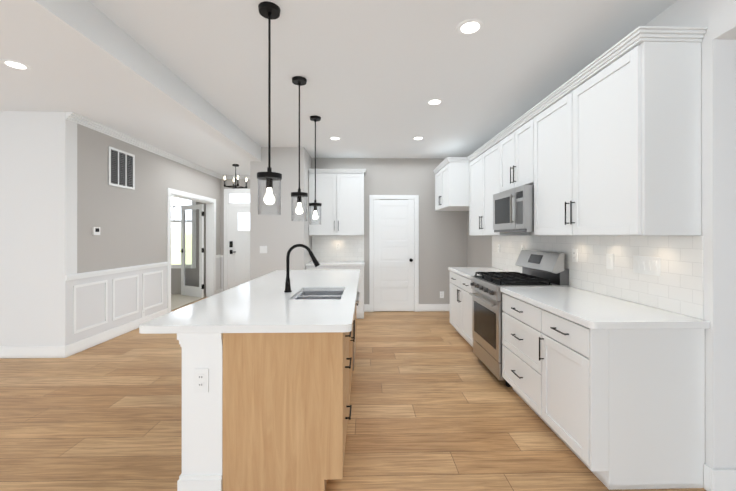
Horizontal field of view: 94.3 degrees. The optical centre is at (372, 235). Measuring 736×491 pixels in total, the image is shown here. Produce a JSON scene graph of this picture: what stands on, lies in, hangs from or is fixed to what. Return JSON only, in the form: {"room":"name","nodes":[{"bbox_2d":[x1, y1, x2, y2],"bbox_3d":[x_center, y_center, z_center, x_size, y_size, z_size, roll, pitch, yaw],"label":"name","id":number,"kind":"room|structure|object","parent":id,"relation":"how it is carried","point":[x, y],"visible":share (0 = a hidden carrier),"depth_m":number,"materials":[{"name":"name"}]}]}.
{"room":"kitchen","nodes":[
{"label":"kitchen","id":0,"kind":"room"},
{"bbox_2d":[0,111,76,345],"bbox_3d":[-5.233,-0.005,3.889,3.530,2.770,0.160,0,0,-1],"label":"wall","id":1,"kind":"structure","parent":0,"point":[38,206],"depth_m":3.84,"materials":[{"name":"white paint"}]},
{"bbox_2d":[0,344,68,357],"bbox_3d":[-5.218,1.312,3.802,3.535,0.135,0.019,0,0,-1],"label":"baseboard","id":2,"kind":"structure","parent":1,"relation":"attached to","point":[5,351],"depth_m":3.83,"materials":[{"name":"white wood"}]},
{"bbox_2d":[1,0,260,160],"bbox_3d":[-1.755,-1.281,1.132,0.168,0.224,8.527,0,0,-1],"label":"header beam","id":3,"kind":"structure","parent":0,"point":[89,29],"depth_m":2.41,"materials":[{"name":"white paint"}]},
{"bbox_2d":[77,124,219,337],"bbox_3d":[-3.595,-0.003,5.991,0.160,2.770,3.970,0,0,-1],"label":"wall","id":4,"kind":"structure","parent":0,"point":[131,224],"depth_m":4.82,"materials":[{"name":"grey paint"}]},
{"bbox_2d":[92,227,99,234],"bbox_3d":[-3.462,-0.050,4.279,0.024,0.100,0.100,0,0,-1],"label":"thermostat","id":5,"kind":"object","parent":4,"relation":"attached to","point":[95,230],"visible":0.96,"depth_m":4.26,"materials":[{"name":"white plastic"}]},
{"bbox_2d":[69,308,167,355],"bbox_3d":[-3.481,1.313,4.850,0.015,0.135,1.955,0,0,-1],"label":"baseboard","id":6,"kind":"structure","parent":4,"relation":"attached to","point":[76,347],"depth_m":4.50,"materials":[{"name":"white wood"}]},
{"bbox_2d":[108,146,134,189],"bbox_3d":[-3.479,-0.914,4.740,0.012,0.510,0.500,0,0,-1],"label":"air vent","id":7,"kind":"object","parent":4,"relation":"in","point":[121,168],"visible":1,"depth_m":4.72,"materials":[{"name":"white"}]},
{"bbox_2d":[65,255,222,345],"bbox_3d":[-3.478,0.849,5.913,0.070,0.795,4.130,0,0,-1],"label":"wainscoting","id":8,"kind":"structure","parent":4,"relation":"attached to","point":[99,301],"depth_m":4.56,"materials":[{"name":"white wood"}]},
{"bbox_2d":[66,112,222,178],"bbox_3d":[-3.474,-1.347,5.915,0.080,0.080,4.130,0,0,-1],"label":"crown molding","id":9,"kind":"structure","parent":4,"relation":"attached to","point":[87,122],"depth_m":4.87,"materials":[{"name":"white wood"}]},
{"bbox_2d":[167,188,215,312],"bbox_3d":[-3.603,0.288,6.761,0.180,2.190,1.870,0,0,-1],"label":"door frame","id":10,"kind":"structure","parent":4,"relation":"attached to","point":[210,249],"depth_m":7.59,"materials":[{"name":"white wood"}]},
{"bbox_2d":[181,204,203,297],"bbox_3d":[-4.030,0.348,6.711,0.708,2.050,2.367,0,0,-1],"label":"french door","id":11,"kind":"structure","parent":4,"relation":"in","point":[192,290],"depth_m":7.65,"materials":[{"name":"white"}]},
{"bbox_2d":[171,179,249,293],"bbox_3d":[-4.544,-0.001,8.030,5.095,2.770,0.150,0,0,-1],"label":"wall","id":12,"kind":"structure","parent":0,"point":[175,280],"depth_m":7.97,"materials":[{"name":"grey paint"}]},
{"bbox_2d":[171,197,195,267],"bbox_3d":[-5.074,-0.136,7.924,1.910,1.820,0.035,0,0,-1],"label":"window","id":13,"kind":"structure","parent":12,"relation":"in","point":[177,204],"depth_m":7.95,"materials":[{"name":"white"}]},
{"bbox_2d":[223,175,249,178],"bbox_3d":[-2.732,-1.345,7.958,1.475,0.080,0.080,0,0,-1],"label":"crown molding","id":14,"kind":"structure","parent":12,"relation":"attached to","point":[227,176],"depth_m":7.94,"materials":[{"name":"white"}]},
{"bbox_2d":[224,189,249,290],"bbox_3d":[-2.930,0.151,7.965,1.090,2.465,0.050,0,0,-1],"label":"front door","id":15,"kind":"structure","parent":12,"relation":"in","point":[236,237],"depth_m":7.97,"materials":[{"name":"white wood"}]},
{"bbox_2d":[0,0,676,174],"bbox_3d":[-1.367,-1.441,2.578,11.200,0.100,11.400,0,0,-1],"label":"ceiling","id":16,"kind":"structure","parent":0,"point":[377,74],"depth_m":2.85,"materials":[{"name":"white paint"}]},
{"bbox_2d":[0,59,30,69],"bbox_3d":[-2.912,-1.387,2.787,0.180,0.008,0.180,0,0,-1],"label":"recessed light","id":17,"kind":"object","parent":16,"relation":"in","point":[15,64],"visible":1,"depth_m":2.77,"materials":[{"name":"white"}]},
{"bbox_2d":[223,164,247,188],"bbox_3d":[-2.702,-1.157,6.728,0.342,0.460,0.343,0,0,12],"label":"chandelier","id":18,"kind":"object","parent":16,"relation":"hanging from","point":[235,166],"visible":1,"depth_m":6.70,"materials":[{"name":"black metal"}]},
{"bbox_2d":[257,1,281,214],"bbox_3d":[-0.636,-0.758,2.099,0.148,1.266,0.148,0,0,-1],"label":"pendant light","id":19,"kind":"object","parent":16,"relation":"hanging from","point":[269,11],"visible":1,"depth_m":2.09,"materials":[{"name":"black metal"}]},
{"bbox_2d":[291,76,307,221],"bbox_3d":[-0.657,-0.757,3.053,0.148,1.266,0.148,0,0,-1],"label":"pendant light","id":20,"kind":"object","parent":16,"relation":"hanging from","point":[299,81],"visible":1,"depth_m":3.04,"materials":[{"name":"black metal"}]},
{"bbox_2d":[309,115,321,224],"bbox_3d":[-0.680,-0.756,4.033,0.148,1.266,0.148,0,0,-1],"label":"pendant light","id":21,"kind":"object","parent":16,"relation":"hanging from","point":[315,118],"visible":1,"depth_m":4.02,"materials":[{"name":"black metal"}]},
{"bbox_2d":[329,136,340,139],"bbox_3d":[-0.539,-1.385,4.892,0.180,0.008,0.180,0,0,-1],"label":"recessed light","id":22,"kind":"object","parent":16,"relation":"in","point":[335,138],"visible":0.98,"depth_m":4.89,"materials":[{"name":"white"}]},
{"bbox_2d":[412,136,424,139],"bbox_3d":[0.649,-1.385,4.887,0.180,0.008,0.180,0,0,-1],"label":"recessed light","id":23,"kind":"object","parent":16,"relation":"in","point":[418,138],"visible":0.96,"depth_m":4.87,"materials":[{"name":"white plastic"}]},
{"bbox_2d":[426,98,442,104],"bbox_3d":[0.644,-1.386,3.559,0.180,0.008,0.180,0,0,-1],"label":"recessed light","id":24,"kind":"object","parent":16,"relation":"in","point":[435,101],"visible":1,"depth_m":3.54,"materials":[{"name":"white plastic"}]},
{"bbox_2d":[456,18,483,34],"bbox_3d":[0.650,-1.387,2.283,0.180,0.008,0.180,0,0,-1],"label":"recessed light","id":25,"kind":"object","parent":16,"relation":"in","point":[470,26],"visible":1,"depth_m":2.27,"materials":[{"name":"white plastic"}]},
{"bbox_2d":[0,297,705,490],"bbox_3d":[-1.367,1.429,2.575,11.200,0.100,11.400,0,0,-1],"label":"floor","id":26,"kind":"structure","parent":0,"point":[436,403],"depth_m":2.53,"materials":[{"name":"brown wood"}]},
{"bbox_2d":[171,294,205,310],"bbox_3d":[-5.357,1.376,5.952,3.355,0.012,3.955,0,0,-1],"label":"floor","id":27,"kind":"structure","parent":26,"relation":"on","point":[178,300],"depth_m":7.17,"materials":[{"name":"beige"}]},
{"bbox_2d":[171,272,359,490],"bbox_3d":[-0.584,0.942,3.171,0.910,0.875,2.817,0,0,-1],"label":"kitchen island","id":28,"kind":"object","parent":26,"relation":"on","point":[268,360],"depth_m":1.78,"materials":[{"name":"brown wood"}]},
{"bbox_2d":[139,268,358,333],"bbox_3d":[-0.691,0.485,3.172,1.100,0.040,2.838,0,0,-1],"label":"island countertop","id":29,"kind":"structure","parent":28,"relation":"on","point":[261,304],"depth_m":2.10,"materials":[{"name":"white stone"}]},
{"bbox_2d":[283,244,319,291],"bbox_3d":[-0.576,0.268,2.772,0.293,0.393,0.097,0,0,-1],"label":"faucet","id":30,"kind":"object","parent":29,"relation":"on","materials":[{"name":"black metal"}]},
{"bbox_2d":[295,288,346,299],"bbox_3d":[-0.427,0.604,2.747,0.376,0.227,0.570,0,0,-1],"label":"sink","id":31,"kind":"object","parent":29,"relation":"in","point":[308,293],"depth_m":3.02,"materials":[{"name":"silver metal"}]},
{"bbox_2d":[250,147,311,280],"bbox_3d":[-1.541,-0.002,6.712,0.850,2.770,2.623,0,0,-1],"label":"wall block","id":32,"kind":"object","parent":26,"relation":"on","point":[278,236],"visible":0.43,"depth_m":5.40,"materials":[{"name":"grey paint"}]},
{"bbox_2d":[260,246,266,252],"bbox_3d":[-1.728,0.229,5.389,0.115,0.115,0.012,0,0,-1],"label":"light switch","id":33,"kind":"object","parent":32,"relation":"attached to","point":[263,249],"visible":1,"depth_m":5.39,"materials":[{"name":"white plastic"}]},
{"bbox_2d":[306,261,364,318],"bbox_3d":[-0.617,0.924,5.826,0.948,0.915,0.651,0,0,-1],"label":"base cabinet","id":34,"kind":"object","parent":26,"relation":"on","point":[341,265],"visible":0.17,"depth_m":5.54,"materials":[{"name":"white wood"}]},
{"bbox_2d":[450,271,472,346],"bbox_3d":[1.436,0.943,4.394,0.628,0.876,1.131,0,0,-1],"label":"base cabinet","id":35,"kind":"object","parent":26,"relation":"on","point":[460,288],"depth_m":4.33,"materials":[{"name":"white wood"}]},
{"bbox_2d":[448,267,509,278],"bbox_3d":[1.429,0.485,4.397,0.642,0.040,1.136,0,0,-1],"label":"countertop","id":36,"kind":"structure","parent":35,"relation":"on","point":[467,272],"depth_m":4.49,"materials":[{"name":"white stone"}]},
{"bbox_2d":[501,291,535,412],"bbox_3d":[1.475,0.941,2.690,0.628,0.876,0.746,0,0,-1],"label":"base cabinet","id":37,"kind":"object","parent":26,"relation":"on","point":[518,317],"depth_m":2.70,"materials":[{"name":"white wood"}]},
{"bbox_2d":[469,250,569,386],"bbox_3d":[1.416,0.772,3.445,0.697,1.215,0.758,0,0,-1],"label":"gas range","id":38,"kind":"object","parent":26,"relation":"on","point":[542,269],"visible":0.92,"depth_m":3.29,"materials":[{"name":"silver metal"}]},
{"bbox_2d":[536,307,704,489],"bbox_3d":[1.488,0.941,2.116,0.628,0.876,0.528,0,0,-1],"label":"base cabinet","id":39,"kind":"object","parent":26,"relation":"on","point":[609,391],"depth_m":1.85,"materials":[{"name":"white wood"}]},
{"bbox_2d":[500,287,709,330],"bbox_3d":[1.473,0.483,2.444,0.642,0.040,1.238,0,0,-1],"label":"countertop","id":40,"kind":"structure","parent":39,"relation":"on","point":[594,311],"depth_m":2.07,"materials":[{"name":"white stone"}]},
{"bbox_2d":[312,158,466,311],"bbox_3d":[0.302,-0.003,6.250,2.815,2.770,0.150,0,0,-1],"label":"wall","id":41,"kind":"structure","parent":0,"point":[442,241],"depth_m":6.19,"materials":[{"name":"grey paint"}]},
{"bbox_2d":[309,169,365,234],"bbox_3d":[-0.607,-0.557,5.963,0.974,1.127,0.379,0,0,-1],"label":"upper cabinet","id":42,"kind":"object","parent":41,"relation":"attached to","point":[340,195],"visible":0.98,"depth_m":5.82,"materials":[{"name":"white wood"}]},
{"bbox_2d":[312,236,363,260],"bbox_3d":[-0.629,0.238,6.149,0.938,0.457,0.007,0,0,-1],"label":"tile backsplash","id":43,"kind":"structure","parent":41,"relation":"attached to","point":[324,248],"depth_m":6.15,"materials":[{"name":"white tile"}]},
{"bbox_2d":[369,195,418,311],"bbox_3d":[0.383,0.330,6.137,0.890,2.105,0.075,0,0,-1],"label":"pantry door","id":44,"kind":"structure","parent":41,"relation":"in","point":[393,255],"depth_m":6.16,"materials":[{"name":"white wood"}]},
{"bbox_2d":[419,304,449,311],"bbox_3d":[1.260,1.315,6.186,0.865,0.135,0.019,0,0,-1],"label":"baseboard","id":45,"kind":"structure","parent":41,"relation":"attached to","point":[422,307],"depth_m":6.18,"materials":[{"name":"white wood"}]},
{"bbox_2d":[467,0,735,468],"bbox_3d":[1.879,-0.007,1.655,0.127,2.770,9.410,0,0,-1],"label":"wall","id":46,"kind":"structure","parent":0,"point":[717,18],"depth_m":1.82,"materials":[{"name":"white paint"}]},
{"bbox_2d":[433,158,468,209],"bbox_3d":[1.407,-0.756,5.448,0.638,0.674,0.965,0,0,-1],"label":"upper cabinet","id":47,"kind":"object","parent":46,"relation":"attached to","point":[452,177],"depth_m":4.96,"materials":[{"name":"white wood"}]},
{"bbox_2d":[469,138,528,235],"bbox_3d":[1.581,-0.545,4.370,0.341,1.099,1.199,0,0,-1],"label":"upper cabinet","id":48,"kind":"object","parent":46,"relation":"attached to","point":[483,164],"depth_m":4.36,"materials":[{"name":"white wood"}]},
{"bbox_2d":[497,114,528,192],"bbox_3d":[1.601,-0.783,3.451,0.341,0.624,0.766,0,0,-1],"label":"upper cabinet","id":49,"kind":"object","parent":46,"relation":"attached to","point":[512,146],"depth_m":3.45,"materials":[{"name":"white wood"}]},
{"bbox_2d":[493,185,533,231],"bbox_3d":[1.544,-0.242,3.449,0.457,0.422,0.752,0,0,-1],"label":"microwave","id":50,"kind":"object","parent":49,"relation":"attached to","point":[513,209],"visible":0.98,"depth_m":3.27,"materials":[{"name":"silver metal"}]},
{"bbox_2d":[492,236,703,319],"bbox_3d":[1.770,0.235,3.420,0.007,0.457,3.105,0,0,-1],"label":"tile backsplash","id":51,"kind":"structure","parent":46,"relation":"attached to","point":[677,286],"depth_m":2.38,"materials":[{"name":"white tile"}]},
{"bbox_2d":[572,249,577,261],"bbox_3d":[1.771,0.179,2.998,0.010,0.115,0.070,0,0,-1],"label":"outlet","id":52,"kind":"object","parent":51,"relation":"attached to","point":[574,251],"depth_m":2.99,"materials":[{"name":"white plastic"}]},
{"bbox_2d":[606,254,613,269],"bbox_3d":[1.780,0.199,2.568,0.012,0.115,0.070,0,0,-1],"label":"outlet","id":53,"kind":"object","parent":51,"relation":"attached to","point":[609,257],"depth_m":2.56,"materials":[{"name":"white plastic"}]},
{"bbox_2d":[633,256,660,275],"bbox_3d":[1.788,0.197,2.226,0.012,0.115,0.213,0,0,-1],"label":"outlet","id":54,"kind":"object","parent":51,"relation":"attached to","point":[646,265],"depth_m":2.22,"materials":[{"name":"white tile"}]},
{"bbox_2d":[529,30,704,235],"bbox_3d":[1.623,-0.547,2.503,0.341,1.099,1.256,0,0,-1],"label":"upper cabinet","id":55,"kind":"object","parent":46,"relation":"attached to","point":[607,143],"depth_m":1.98,"materials":[{"name":"white wood"}]},
{"bbox_2d":[704,464,735,490],"bbox_3d":[1.927,1.311,2.157,0.046,0.135,0.705,0,0,-1],"label":"baseboard","id":56,"kind":"structure","parent":46,"relation":"attached to","point":[719,479],"depth_m":1.80,"materials":[{"name":"white wood"}]}
]}

